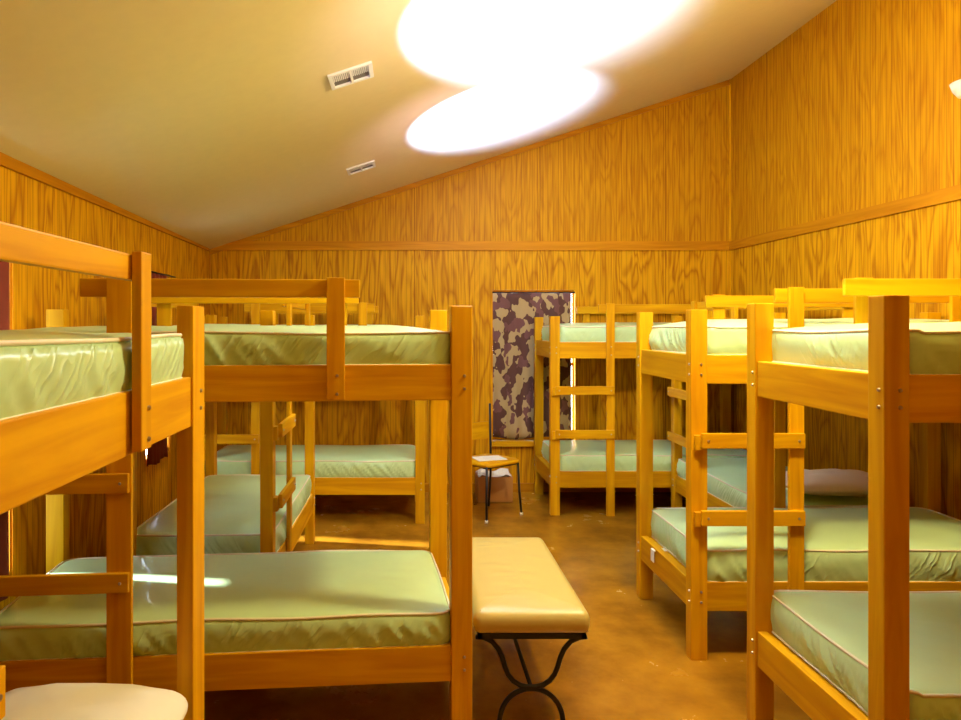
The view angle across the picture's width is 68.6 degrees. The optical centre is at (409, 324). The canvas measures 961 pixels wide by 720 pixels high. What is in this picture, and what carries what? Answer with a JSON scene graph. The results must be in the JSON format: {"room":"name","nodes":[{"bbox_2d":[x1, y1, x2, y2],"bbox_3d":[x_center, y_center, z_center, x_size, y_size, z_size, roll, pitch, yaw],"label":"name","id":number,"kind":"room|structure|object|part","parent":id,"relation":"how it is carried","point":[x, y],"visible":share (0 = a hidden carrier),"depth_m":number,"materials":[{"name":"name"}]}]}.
{"room":"dormitory","nodes":[
{"label":"dormitory","id":0,"kind":"room"},
{"bbox_2d":[0,166,208,610],"bbox_3d":[-1.880,0.397,2.460,0.120,2.486,8.928,0,0,-2],"label":"wall","id":1,"kind":"structure","parent":0,"point":[26,202],"depth_m":3.90,"materials":[{"name":"brown wood"}]},
{"bbox_2d":[0,261,9,601],"bbox_3d":[-1.802,0.421,2.775,0.034,1.621,1.050,0,0,-2],"label":"curtain","id":2,"kind":"object","parent":1,"relation":"hanging from","point":[4,266],"visible":0.35,"depth_m":3.12,"materials":[{"name":"red fabric"}]},
{"bbox_2d":[9,263,10,574],"bbox_3d":[-1.858,0.385,2.775,0.042,1.570,0.952,0,0,-2],"label":"window","id":3,"kind":"structure","parent":1,"relation":"in","point":[10,263],"depth_m":3.24,"materials":[{"name":"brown wood"}]},
{"bbox_2d":[0,152,210,250],"bbox_3d":[-1.813,-0.767,2.450,0.023,0.104,8.705,0,0,-2],"label":"trim","id":4,"kind":"structure","parent":1,"relation":"attached to","point":[6,161],"depth_m":3.83,"materials":[{"name":"brown wood"}]},
{"bbox_2d":[146,272,168,462],"bbox_3d":[-1.934,0.300,5.300,0.042,1.400,0.562,0,0,-2],"label":"window","id":5,"kind":"structure","parent":1,"relation":"in","point":[158,272],"depth_m":5.57,"materials":[{"name":"brown wood"}]},
{"bbox_2d":[147,271,175,466],"bbox_3d":[-1.878,0.321,5.300,0.036,1.423,0.660,0,0,-1],"label":"curtain","id":6,"kind":"object","parent":1,"relation":"hanging from","point":[158,450],"visible":0.19,"depth_m":5.15,"materials":[{"name":"red fabric"}]},
{"bbox_3d":[-1.879,-0.385,5.300,0.012,0.012,0.660,0,0,-1],"label":"rod","id":7,"kind":"part","parent":6,"relation":"part of","materials":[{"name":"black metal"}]},
{"bbox_2d":[209,255,209,314],"bbox_3d":[-1.946,0.453,6.796,0.016,2.335,0.016,0,0,0],"label":"trim","id":8,"kind":"structure","parent":1,"relation":"attached to","point":[209,255],"depth_m":6.79,"materials":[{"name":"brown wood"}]},
{"bbox_2d":[0,0,836,248],"bbox_3d":[0.700,-1.657,2.450,6.000,2.082,9.100,0,0,0],"label":"ceiling","id":9,"kind":"structure","parent":0,"point":[212,123],"depth_m":3.84,"materials":[{"name":"beige paint"}]},
{"bbox_2d":[327,61,373,90],"bbox_3d":[-0.298,-1.263,3.550,0.221,0.082,0.200,0,0,0],"label":"ceiling vent","id":10,"kind":"object","parent":9,"relation":"in","point":[363,71],"visible":1,"depth_m":3.54,"materials":[{"name":"white paint"}]},
{"bbox_2d":[346,160,375,174],"bbox_3d":[-0.383,-1.235,5.500,0.221,0.082,0.200,0,0,0],"label":"ceiling vent","id":11,"kind":"object","parent":9,"relation":"in","point":[370,164],"visible":1,"depth_m":5.49,"materials":[{"name":"white metal"}]},
{"bbox_2d":[210,85,728,482],"bbox_3d":[0.580,-0.407,6.860,5.300,4.094,0.120,0,0,0],"label":"wall","id":12,"kind":"structure","parent":0,"point":[662,173],"depth_m":6.80,"materials":[{"name":"brown wood"}]},
{"bbox_2d":[209,79,730,254],"bbox_3d":[0.580,-1.534,6.795,5.060,1.709,0.018,0,0,0],"label":"trim","id":13,"kind":"structure","parent":12,"relation":"attached to","point":[727,82],"depth_m":6.79,"materials":[{"name":"brown wood"}]},
{"bbox_2d":[211,241,729,249],"bbox_3d":[0.580,-0.768,6.793,5.060,0.087,0.023,0,0,0],"label":"trim","id":14,"kind":"structure","parent":12,"relation":"attached to","point":[236,245],"depth_m":6.78,"materials":[{"name":"brown wood"}]},
{"bbox_2d":[492,290,573,446],"bbox_3d":[1.208,0.417,6.825,0.835,1.515,0.150,0,0,0],"label":"window","id":15,"kind":"structure","parent":12,"relation":"in","point":[499,442],"depth_m":6.86,"materials":[{"name":"brown wood"}]},
{"bbox_3d":[1.208,1.147,6.805,0.835,0.055,0.110,0,0,0],"label":"sill","id":16,"kind":"part","parent":15,"relation":"part of","materials":[{"name":"brown wood"}]},
{"bbox_2d":[492,292,574,438],"bbox_3d":[1.202,0.395,6.817,0.805,1.435,0.039,0,0,0],"label":"curtain","id":17,"kind":"object","parent":15,"relation":"hanging from","point":[514,313],"visible":0.7,"depth_m":6.82,"materials":[{"name":"fabric"}]},
{"bbox_3d":[1.202,-0.317,6.818,0.805,0.012,0.012,0,0,0],"label":"curtain rod","id":18,"kind":"part","parent":17,"relation":"part of","materials":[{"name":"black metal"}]},
{"bbox_2d":[425,483,670,491],"bbox_3d":[0.580,1.577,6.795,5.060,0.085,0.018,0,0,0],"label":"baseboard","id":19,"kind":"structure","parent":12,"relation":"attached to","point":[524,487],"depth_m":6.79,"materials":[{"name":"brown wood"}]},
{"bbox_2d":[204,492,811,719],"bbox_3d":[0.700,1.670,2.450,6.000,0.100,9.100,0,0,0],"label":"floor","id":20,"kind":"structure","parent":0,"point":[633,663],"depth_m":3.51,"materials":[{"name":"concrete"}]},
{"bbox_2d":[0,221,203,719],"bbox_3d":[-0.994,0.730,1.095,0.871,1.781,1.960,0,0,0],"label":"bunk bed","id":21,"kind":"object","parent":20,"relation":"on","point":[41,452],"visible":0.99,"depth_m":1.52,"materials":[{"name":"brown wood"}]},
{"bbox_3d":[-0.620,-0.127,1.095,0.022,0.057,1.110,0,0,0],"label":"guard rail","id":22,"kind":"part","parent":21,"relation":"part of","materials":[{"name":"brown wood"}]},
{"bbox_2d":[0,330,183,419],"bbox_3d":[-1.006,0.083,1.094,0.791,0.146,1.766,0,0,0],"label":"mattress","id":23,"kind":"object","parent":21,"relation":"on","point":[40,370],"visible":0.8,"depth_m":1.30,"materials":[{"name":"green plastic"}]},
{"bbox_3d":[-0.632,0.215,1.095,0.038,0.140,1.730,0,0,0],"label":"rail","id":24,"kind":"part","parent":21,"relation":"part of","materials":[{"name":"brown wood"}]},
{"bbox_3d":[-0.630,0.783,2.015,0.047,1.674,0.110,0,0,0],"label":"post","id":25,"kind":"part","parent":21,"relation":"part of","materials":[{"name":"brown wood"}]},
{"bbox_3d":[-1.008,1.167,1.093,0.795,0.178,1.774,0,0,0],"label":"mattress","id":26,"kind":"object","parent":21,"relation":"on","visible":0},
{"bbox_2d":[1,683,187,719],"bbox_3d":[-0.856,1.004,1.715,0.541,0.140,0.434,0,0,0],"label":"stool","id":27,"kind":"object","parent":26,"relation":"on","point":[55,701],"visible":0.92,"depth_m":1.77,"materials":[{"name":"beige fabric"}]},
{"bbox_2d":[133,303,314,555],"bbox_3d":[-1.099,0.719,4.440,0.871,1.802,1.630,0,0,0],"label":"bunk bed","id":28,"kind":"object","parent":20,"relation":"on","point":[270,503],"visible":0.3,"depth_m":4.03,"materials":[{"name":"brown wood"}]},
{"bbox_3d":[-1.479,0.772,3.670,0.066,1.695,0.080,0,0,0],"label":"post","id":29,"kind":"part","parent":28,"relation":"part of","materials":[{"name":"brown wood"}]},
{"bbox_3d":[-1.499,-0.141,4.440,0.022,0.070,0.920,0,0,0],"label":"guard rail","id":30,"kind":"part","parent":28,"relation":"part of","materials":[{"name":"brown wood"}]},
{"bbox_3d":[-1.479,0.772,5.210,0.066,1.695,0.080,0,0,0],"label":"post","id":31,"kind":"part","parent":28,"relation":"part of","materials":[{"name":"brown wood"}]},
{"bbox_2d":[136,474,311,555],"bbox_3d":[-1.114,1.167,4.445,0.822,0.178,1.540,0,0,0],"label":"mattress","id":32,"kind":"object","parent":28,"relation":"on","point":[231,502],"visible":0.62,"depth_m":3.96,"materials":[{"name":"green plastic"}]},
{"bbox_2d":[174,324,281,325],"bbox_3d":[-1.115,0.074,4.445,0.811,0.164,1.507,0,0,0],"label":"mattress","id":33,"kind":"object","parent":28,"relation":"on","point":[204,324],"visible":0.06,"depth_m":3.92,"materials":[{"name":"green fabric"}]},
{"bbox_3d":[-0.745,0.772,3.670,0.066,1.695,0.080,0,0,0],"label":"post","id":34,"kind":"part","parent":28,"relation":"part of","materials":[{"name":"brown wood"}]},
{"bbox_3d":[-0.725,-0.141,4.440,0.022,0.070,0.920,0,0,0],"label":"guard rail","id":35,"kind":"part","parent":28,"relation":"part of","materials":[{"name":"brown wood"}]},
{"bbox_3d":[-0.737,1.315,4.440,0.038,0.140,1.460,0,0,0],"label":"rail","id":36,"kind":"part","parent":28,"relation":"part of","materials":[{"name":"brown wood"}]},
{"bbox_3d":[-0.745,0.772,5.210,0.066,1.695,0.080,0,0,0],"label":"post","id":37,"kind":"part","parent":28,"relation":"part of","materials":[{"name":"brown wood"}]},
{"bbox_2d":[0,277,471,719],"bbox_3d":[-0.751,0.719,3.063,1.935,1.802,0.891,0,0,-5],"label":"bunk bed","id":38,"kind":"object","parent":20,"relation":"on","point":[451,661],"visible":0.59,"depth_m":2.69,"materials":[{"name":"brown wood"}]},
{"bbox_3d":[-1.700,0.772,3.378,0.083,1.695,0.066,0,0,-5],"label":"post","id":39,"kind":"part","parent":38,"relation":"part of","materials":[{"name":"brown wood"}]},
{"bbox_3d":[-0.718,-0.141,2.681,1.050,0.070,0.022,0,0,-5],"label":"guard rail","id":40,"kind":"part","parent":38,"relation":"part of","materials":[{"name":"brown wood"}]},
{"bbox_2d":[0,550,450,660],"bbox_3d":[-0.756,1.188,3.077,1.820,0.160,0.835,0,0,-5],"label":"mattress","id":41,"kind":"object","parent":38,"relation":"on","point":[318,599],"visible":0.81,"depth_m":2.78,"materials":[{"name":"green plastic"}]},
{"bbox_3d":[-0.719,1.327,2.692,1.764,0.140,0.038,0,0,-5],"label":"rail","id":42,"kind":"part","parent":38,"relation":"part of","materials":[{"name":"brown wood"}]},
{"bbox_2d":[24,325,449,365],"bbox_3d":[-0.753,0.084,3.074,1.827,0.165,0.823,0,0,-5],"label":"mattress","id":43,"kind":"object","parent":38,"relation":"on","point":[379,344],"visible":0.62,"depth_m":2.72,"materials":[{"name":"green fabric"}]},
{"bbox_3d":[-0.782,-0.141,3.472,1.050,0.070,0.022,0,0,-5],"label":"guard rail","id":44,"kind":"part","parent":38,"relation":"part of","materials":[{"name":"brown wood"}]},
{"bbox_3d":[-0.719,0.225,2.692,1.764,0.140,0.038,0,0,-5],"label":"rail","id":45,"kind":"part","parent":38,"relation":"part of","materials":[{"name":"brown wood"}]},
{"bbox_3d":[0.141,0.772,3.526,0.083,1.695,0.066,0,0,-5],"label":"post","id":46,"kind":"part","parent":38,"relation":"part of","materials":[{"name":"brown wood"}]},
{"bbox_3d":[0.185,1.327,3.151,0.038,0.140,0.688,0,0,-5],"label":"rail","id":47,"kind":"part","parent":38,"relation":"part of","materials":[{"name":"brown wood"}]},
{"bbox_3d":[0.201,0.772,2.775,0.083,1.695,0.066,0,0,-5],"label":"post","id":48,"kind":"part","parent":38,"relation":"part of","materials":[{"name":"brown wood"}]},
{"bbox_2d":[204,303,424,523],"bbox_3d":[-0.823,0.719,6.077,1.885,1.802,0.851,0,0,0],"label":"bunk bed","id":49,"kind":"object","parent":20,"relation":"on","point":[415,485],"visible":0.3,"depth_m":5.70,"materials":[{"name":"brown wood"}]},
{"bbox_3d":[-1.722,0.772,5.733,0.076,1.695,0.066,0,0,0],"label":"post","id":50,"kind":"part","parent":49,"relation":"part of","materials":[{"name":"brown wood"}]},
{"bbox_3d":[-1.722,0.772,6.447,0.076,1.695,0.066,0,0,0],"label":"post","id":51,"kind":"part","parent":49,"relation":"part of","materials":[{"name":"brown wood"}]},
{"bbox_2d":[204,444,414,477],"bbox_3d":[-0.820,1.167,6.092,1.781,0.178,0.807,0,0,0],"label":"mattress","id":52,"kind":"object","parent":49,"relation":"on","point":[393,460],"visible":0.64,"depth_m":5.72,"materials":[{"name":"green fabric"}]},
{"bbox_3d":[-0.820,1.315,5.725,1.728,0.140,0.038,0,0,0],"label":"rail","id":53,"kind":"part","parent":49,"relation":"part of","materials":[{"name":"brown wood"}]},
{"bbox_3d":[-0.820,-0.141,5.713,1.060,0.070,0.022,0,0,0],"label":"guard rail","id":54,"kind":"part","parent":49,"relation":"part of","materials":[{"name":"brown wood"}]},
{"bbox_3d":[-0.820,-0.141,6.467,1.060,0.070,0.022,0,0,0],"label":"guard rail","id":55,"kind":"part","parent":49,"relation":"part of","materials":[{"name":"brown wood"}]},
{"bbox_2d":[282,324,408,326],"bbox_3d":[-0.815,0.075,6.088,1.778,0.162,0.790,0,0,0],"label":"mattress","id":56,"kind":"object","parent":49,"relation":"on","point":[325,324],"visible":0.08,"depth_m":5.87,"materials":[{"name":"green fabric"}]},
{"bbox_3d":[0.082,0.772,5.733,0.076,1.695,0.066,0,0,0],"label":"post","id":57,"kind":"part","parent":49,"relation":"part of","materials":[{"name":"brown wood"}]},
{"bbox_2d":[475,468,512,501],"bbox_3d":[0.780,1.488,6.530,0.320,0.264,0.280,0,0,0],"label":"cardboard box","id":58,"kind":"object","parent":20,"relation":"on","point":[501,479],"visible":0.81,"depth_m":6.39,"materials":[{"name":"brown cardboard"}]},
{"bbox_2d":[472,403,522,522],"bbox_3d":[0.671,1.160,6.005,0.440,0.921,0.413,0,0,-38],"label":"chair","id":59,"kind":"object","parent":20,"relation":"on","point":[480,430],"visible":0.53,"depth_m":5.98,"materials":[{"name":"brown wood"}]},
{"bbox_3d":[0.628,1.388,5.742,0.020,0.441,0.050,0,0,10],"label":"leg","id":60,"kind":"part","parent":59,"relation":"part of","materials":[{"name":"black metal"}]},
{"bbox_2d":[472,455,507,461],"bbox_3d":[0.676,1.142,5.995,0.260,0.006,0.190,0,0,-17],"label":"folded paper","id":61,"kind":"object","parent":59,"relation":"on","point":[494,457],"visible":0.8,"depth_m":5.97,"materials":[{"name":"white paper"}]},
{"bbox_3d":[0.712,1.160,6.254,0.020,0.921,0.045,0,0,-38],"label":"leg","id":62,"kind":"part","parent":59,"relation":"part of","materials":[{"name":"black metal"}]},
{"bbox_3d":[0.675,1.182,6.000,0.381,0.014,0.342,0,0,-38],"label":"seat rail","id":63,"kind":"part","parent":59,"relation":"part of","materials":[{"name":"wood"}]},
{"bbox_3d":[0.675,1.161,6.000,0.430,0.029,0.400,0,0,-38],"label":"seat","id":64,"kind":"part","parent":59,"relation":"part of","materials":[{"name":"brown wood"}]},
{"bbox_3d":[0.937,1.388,5.983,0.050,0.441,0.020,0,0,4],"label":"leg","id":65,"kind":"part","parent":59,"relation":"part of","materials":[{"name":"black metal"}]},
{"bbox_2d":[472,537,589,719],"bbox_3d":[0.485,1.367,3.270,0.466,0.495,1.006,0,0,0],"label":"bench","id":66,"kind":"object","parent":20,"relation":"on","point":[520,591],"visible":0.88,"depth_m":2.88,"materials":[{"name":"beige leather"}]},
{"bbox_3d":[0.485,1.529,2.800,0.277,0.171,0.021,0,0,0],"label":"leg","id":67,"kind":"part","parent":66,"relation":"part of","materials":[{"name":"black metal"}]},
{"bbox_3d":[0.485,1.347,2.800,0.447,0.223,0.021,0,0,0],"label":"leg","id":68,"kind":"part","parent":66,"relation":"part of","materials":[{"name":"black metal"}]},
{"bbox_2d":[472,537,589,632],"bbox_3d":[0.485,1.172,3.270,0.466,0.106,1.006,0,0,0],"label":"cushion","id":69,"kind":"object","parent":66,"relation":"on","point":[518,586],"depth_m":2.96,"materials":[{"name":"beige leather"}]},
{"bbox_3d":[0.485,1.237,3.270,0.430,0.022,0.976,0,0,0],"label":"seat frame","id":70,"kind":"part","parent":66,"relation":"part of","materials":[{"name":"black metal"}]},
{"bbox_2d":[534,304,730,515],"bbox_3d":[2.127,0.719,6.337,1.875,1.802,0.871,0,0,0],"label":"bunk bed","id":71,"kind":"object","parent":20,"relation":"on","point":[610,479],"visible":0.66,"depth_m":5.95,"materials":[{"name":"brown wood"}]},
{"bbox_3d":[1.235,0.772,6.717,0.080,1.695,0.066,0,0,0],"label":"post","id":72,"kind":"part","parent":71,"relation":"part of","materials":[{"name":"brown wood"}]},
{"bbox_3d":[1.222,0.215,6.350,0.038,0.140,0.668,0,0,0],"label":"rail","id":73,"kind":"part","parent":71,"relation":"part of","materials":[{"name":"brown wood"}]},
{"bbox_3d":[1.222,1.315,6.350,0.038,0.140,0.668,0,0,0],"label":"rail","id":74,"kind":"part","parent":71,"relation":"part of","materials":[{"name":"brown wood"}]},
{"bbox_3d":[1.235,0.772,5.983,0.080,1.695,0.066,0,0,0],"label":"post","id":75,"kind":"part","parent":71,"relation":"part of","materials":[{"name":"brown wood"}]},
{"bbox_3d":[2.130,0.215,5.975,1.710,0.140,0.038,0,0,0],"label":"rail","id":76,"kind":"part","parent":71,"relation":"part of","materials":[{"name":"brown wood"}]},
{"bbox_2d":[541,322,670,341],"bbox_3d":[2.125,0.066,6.354,1.762,0.181,0.814,0,0,0],"label":"mattress","id":77,"kind":"object","parent":71,"relation":"on","point":[624,331],"visible":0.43,"depth_m":5.97,"materials":[{"name":"green fabric"}]},
{"bbox_3d":[2.130,1.315,5.975,1.710,0.140,0.038,0,0,0],"label":"rail","id":78,"kind":"part","parent":71,"relation":"part of","materials":[{"name":"brown wood"}]},
{"bbox_3d":[2.130,-0.141,6.737,1.050,0.070,0.022,0,0,0],"label":"guard rail","id":79,"kind":"part","parent":71,"relation":"part of","materials":[{"name":"brown wood"}]},
{"bbox_2d":[541,440,746,470],"bbox_3d":[2.129,1.167,6.352,1.759,0.178,0.805,0,0,0],"label":"mattress","id":80,"kind":"object","parent":71,"relation":"on","point":[575,455],"visible":0.47,"depth_m":5.99,"materials":[{"name":"green fabric"}]},
{"bbox_3d":[2.130,-0.141,5.963,1.050,0.070,0.022,0,0,0],"label":"guard rail","id":81,"kind":"part","parent":71,"relation":"part of","materials":[{"name":"brown wood"}]},
{"bbox_3d":[3.025,0.772,6.717,0.080,1.695,0.066,0,0,0],"label":"post","id":82,"kind":"part","parent":71,"relation":"part of","materials":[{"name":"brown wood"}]},
{"bbox_2d":[667,301,841,507],"bbox_3d":[2.576,0.719,5.062,0.851,1.802,1.685,0,0,0],"label":"bunk bed","id":83,"kind":"object","parent":20,"relation":"on","point":[678,484],"visible":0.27,"depth_m":5.33,"materials":[{"name":"brown wood"}]},
{"bbox_3d":[2.233,0.772,5.862,0.066,1.695,0.076,0,0,0],"label":"post","id":84,"kind":"part","parent":83,"relation":"part of","materials":[{"name":"brown wood"}]},
{"bbox_3d":[2.225,1.315,5.060,0.038,0.140,1.528,0,0,0],"label":"rail","id":85,"kind":"part","parent":83,"relation":"part of","materials":[{"name":"brown wood"}]},
{"bbox_3d":[2.213,-0.141,5.060,0.022,0.070,0.860,0,0,0],"label":"guard rail","id":86,"kind":"part","parent":83,"relation":"part of","materials":[{"name":"brown wood"}]},
{"bbox_2d":[677,458,867,507],"bbox_3d":[2.587,1.166,5.063,0.777,0.180,1.587,0,0,0],"label":"mattress","id":87,"kind":"object","parent":83,"relation":"on","point":[726,477],"visible":0.43,"depth_m":4.94,"materials":[{"name":"green plastic"}]},
{"bbox_2d":[786,469,867,495],"bbox_3d":[2.681,0.989,4.429,0.646,0.149,0.322,0,0,0],"label":"pillow","id":88,"kind":"object","parent":87,"relation":"on","point":[823,482],"visible":0.53,"depth_m":4.30,"materials":[{"name":"beige fabric"}]},
{"bbox_3d":[2.233,0.772,4.258,0.066,1.695,0.076,0,0,0],"label":"post","id":89,"kind":"part","parent":83,"relation":"part of","materials":[{"name":"brown wood"}]},
{"bbox_3d":[2.967,-0.141,5.060,0.022,0.070,0.860,0,0,0],"label":"guard rail","id":90,"kind":"part","parent":83,"relation":"part of","materials":[{"name":"brown wood"}]},
{"bbox_2d":[636,287,960,659],"bbox_3d":[2.244,0.719,3.776,1.785,1.802,0.891,0,0,0],"label":"bunk bed","id":91,"kind":"object","parent":20,"relation":"on","point":[698,369],"visible":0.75,"depth_m":3.39,"materials":[{"name":"brown wood"}]},
{"bbox_3d":[1.397,0.772,4.167,0.080,1.695,0.066,0,0,0],"label":"post","id":92,"kind":"part","parent":91,"relation":"part of","materials":[{"name":"brown wood"}]},
{"bbox_3d":[1.384,0.215,3.790,0.038,0.140,0.688,0,0,0],"label":"rail","id":93,"kind":"part","parent":91,"relation":"part of","materials":[{"name":"brown wood"}]},
{"bbox_3d":[1.384,1.315,3.790,0.038,0.140,0.688,0,0,0],"label":"rail","id":94,"kind":"part","parent":91,"relation":"part of","materials":[{"name":"brown wood"}]},
{"bbox_3d":[1.397,0.772,3.413,0.080,1.695,0.066,0,0,0],"label":"post","id":95,"kind":"part","parent":91,"relation":"part of","materials":[{"name":"brown wood"}]},
{"bbox_3d":[2.247,0.215,3.405,1.620,0.140,0.038,0,0,0],"label":"rail","id":96,"kind":"part","parent":91,"relation":"part of","materials":[{"name":"brown wood"}]},
{"bbox_3d":[2.247,-0.141,4.187,0.960,0.070,0.022,0,0,0],"label":"guard rail","id":97,"kind":"part","parent":91,"relation":"part of","materials":[{"name":"brown wood"}]},
{"bbox_2d":[649,318,948,354],"bbox_3d":[2.243,0.058,3.791,1.683,0.195,0.827,0,0,0],"label":"mattress","id":98,"kind":"object","parent":91,"relation":"on","point":[724,336],"visible":0.34,"depth_m":3.48,"materials":[{"name":"green fabric"}]},
{"bbox_2d":[651,507,960,581],"bbox_3d":[2.221,1.191,3.791,1.742,0.260,0.848,0,0,0],"label":"mattress","id":99,"kind":"object","parent":91,"relation":"on","point":[835,538],"visible":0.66,"depth_m":3.46,"materials":[{"name":"green plastic"}]},
{"bbox_3d":[2.247,1.315,3.405,1.620,0.140,0.038,0,0,0],"label":"rail","id":100,"kind":"part","parent":91,"relation":"part of","materials":[{"name":"brown wood"}]},
{"bbox_3d":[2.247,-0.141,3.393,0.960,0.070,0.022,0,0,0],"label":"guard rail","id":101,"kind":"part","parent":91,"relation":"part of","materials":[{"name":"brown wood"}]},
{"bbox_3d":[3.097,0.772,4.167,0.080,1.695,0.066,0,0,0],"label":"post","id":102,"kind":"part","parent":91,"relation":"part of","materials":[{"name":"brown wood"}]},
{"bbox_2d":[747,278,960,719],"bbox_3d":[2.283,0.713,2.432,1.825,1.814,0.901,0,0,0],"label":"bunk bed","id":103,"kind":"object","parent":20,"relation":"on","point":[891,398],"visible":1,"depth_m":2.21,"materials":[{"name":"brown wood"}]},
{"bbox_3d":[1.413,0.766,2.824,0.075,1.707,0.073,0,0,0],"label":"post","id":104,"kind":"part","parent":103,"relation":"part of","materials":[{"name":"brown wood"}]},
{"bbox_3d":[1.402,0.215,2.445,0.038,0.140,0.684,0,0,0],"label":"rail","id":105,"kind":"part","parent":103,"relation":"part of","materials":[{"name":"brown wood"}]},
{"bbox_3d":[1.402,1.289,2.445,0.038,0.140,0.684,0,0,0],"label":"rail","id":106,"kind":"part","parent":103,"relation":"part of","materials":[{"name":"brown wood"}]},
{"bbox_2d":[771,590,960,719],"bbox_3d":[2.286,1.141,2.441,1.725,0.177,0.860,0,0,0],"label":"mattress","id":107,"kind":"object","parent":103,"relation":"on","point":[828,630],"visible":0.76,"depth_m":2.43,"materials":[{"name":"green plastic"}]},
{"bbox_2d":[772,322,960,374],"bbox_3d":[2.288,0.071,2.442,1.727,0.169,0.864,0,0,0],"label":"mattress","id":108,"kind":"object","parent":103,"relation":"on","point":[934,348],"visible":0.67,"depth_m":2.27,"materials":[{"name":"green fabric"}]},
{"bbox_3d":[1.413,0.766,2.067,0.075,1.707,0.073,0,0,0],"label":"post","id":109,"kind":"part","parent":103,"relation":"part of","materials":[{"name":"brown wood"}]},
{"bbox_3d":[2.285,-0.153,2.847,1.040,0.070,0.022,0,0,0],"label":"guard rail","id":110,"kind":"part","parent":103,"relation":"part of","materials":[{"name":"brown wood"}]},
{"bbox_3d":[2.285,0.215,2.055,1.670,0.140,0.038,0,0,0],"label":"rail","id":111,"kind":"part","parent":103,"relation":"part of","materials":[{"name":"brown wood"}]},
{"bbox_2d":[731,0,960,519],"bbox_3d":[3.279,-0.433,2.460,0.120,4.147,8.926,0,0,-1],"label":"wall","id":112,"kind":"structure","parent":0,"point":[857,108],"depth_m":5.06,"materials":[{"name":"brown wood"}]},
{"bbox_2d":[729,79,730,316],"bbox_3d":[3.105,-0.380,6.795,0.018,4.000,0.018,0,0,0],"label":"trim","id":113,"kind":"structure","parent":112,"relation":"attached to","point":[729,79],"depth_m":6.79,"materials":[{"name":"brown wood"}]},
{"bbox_2d":[729,184,960,249],"bbox_3d":[3.212,-0.766,2.450,0.023,0.083,8.703,0,0,-1],"label":"trim","id":114,"kind":"structure","parent":112,"relation":"attached to","point":[953,193],"depth_m":4.89,"materials":[{"name":"brown wood"}]},
{"bbox_2d":[949,79,960,98],"bbox_3d":[3.126,-1.315,3.920,0.150,0.140,0.200,0,0,0],"label":"wall lamp","id":115,"kind":"object","parent":112,"relation":"attached to","point":[955,86],"visible":1,"depth_m":3.93,"materials":[{"name":"white glass"}]}
]}

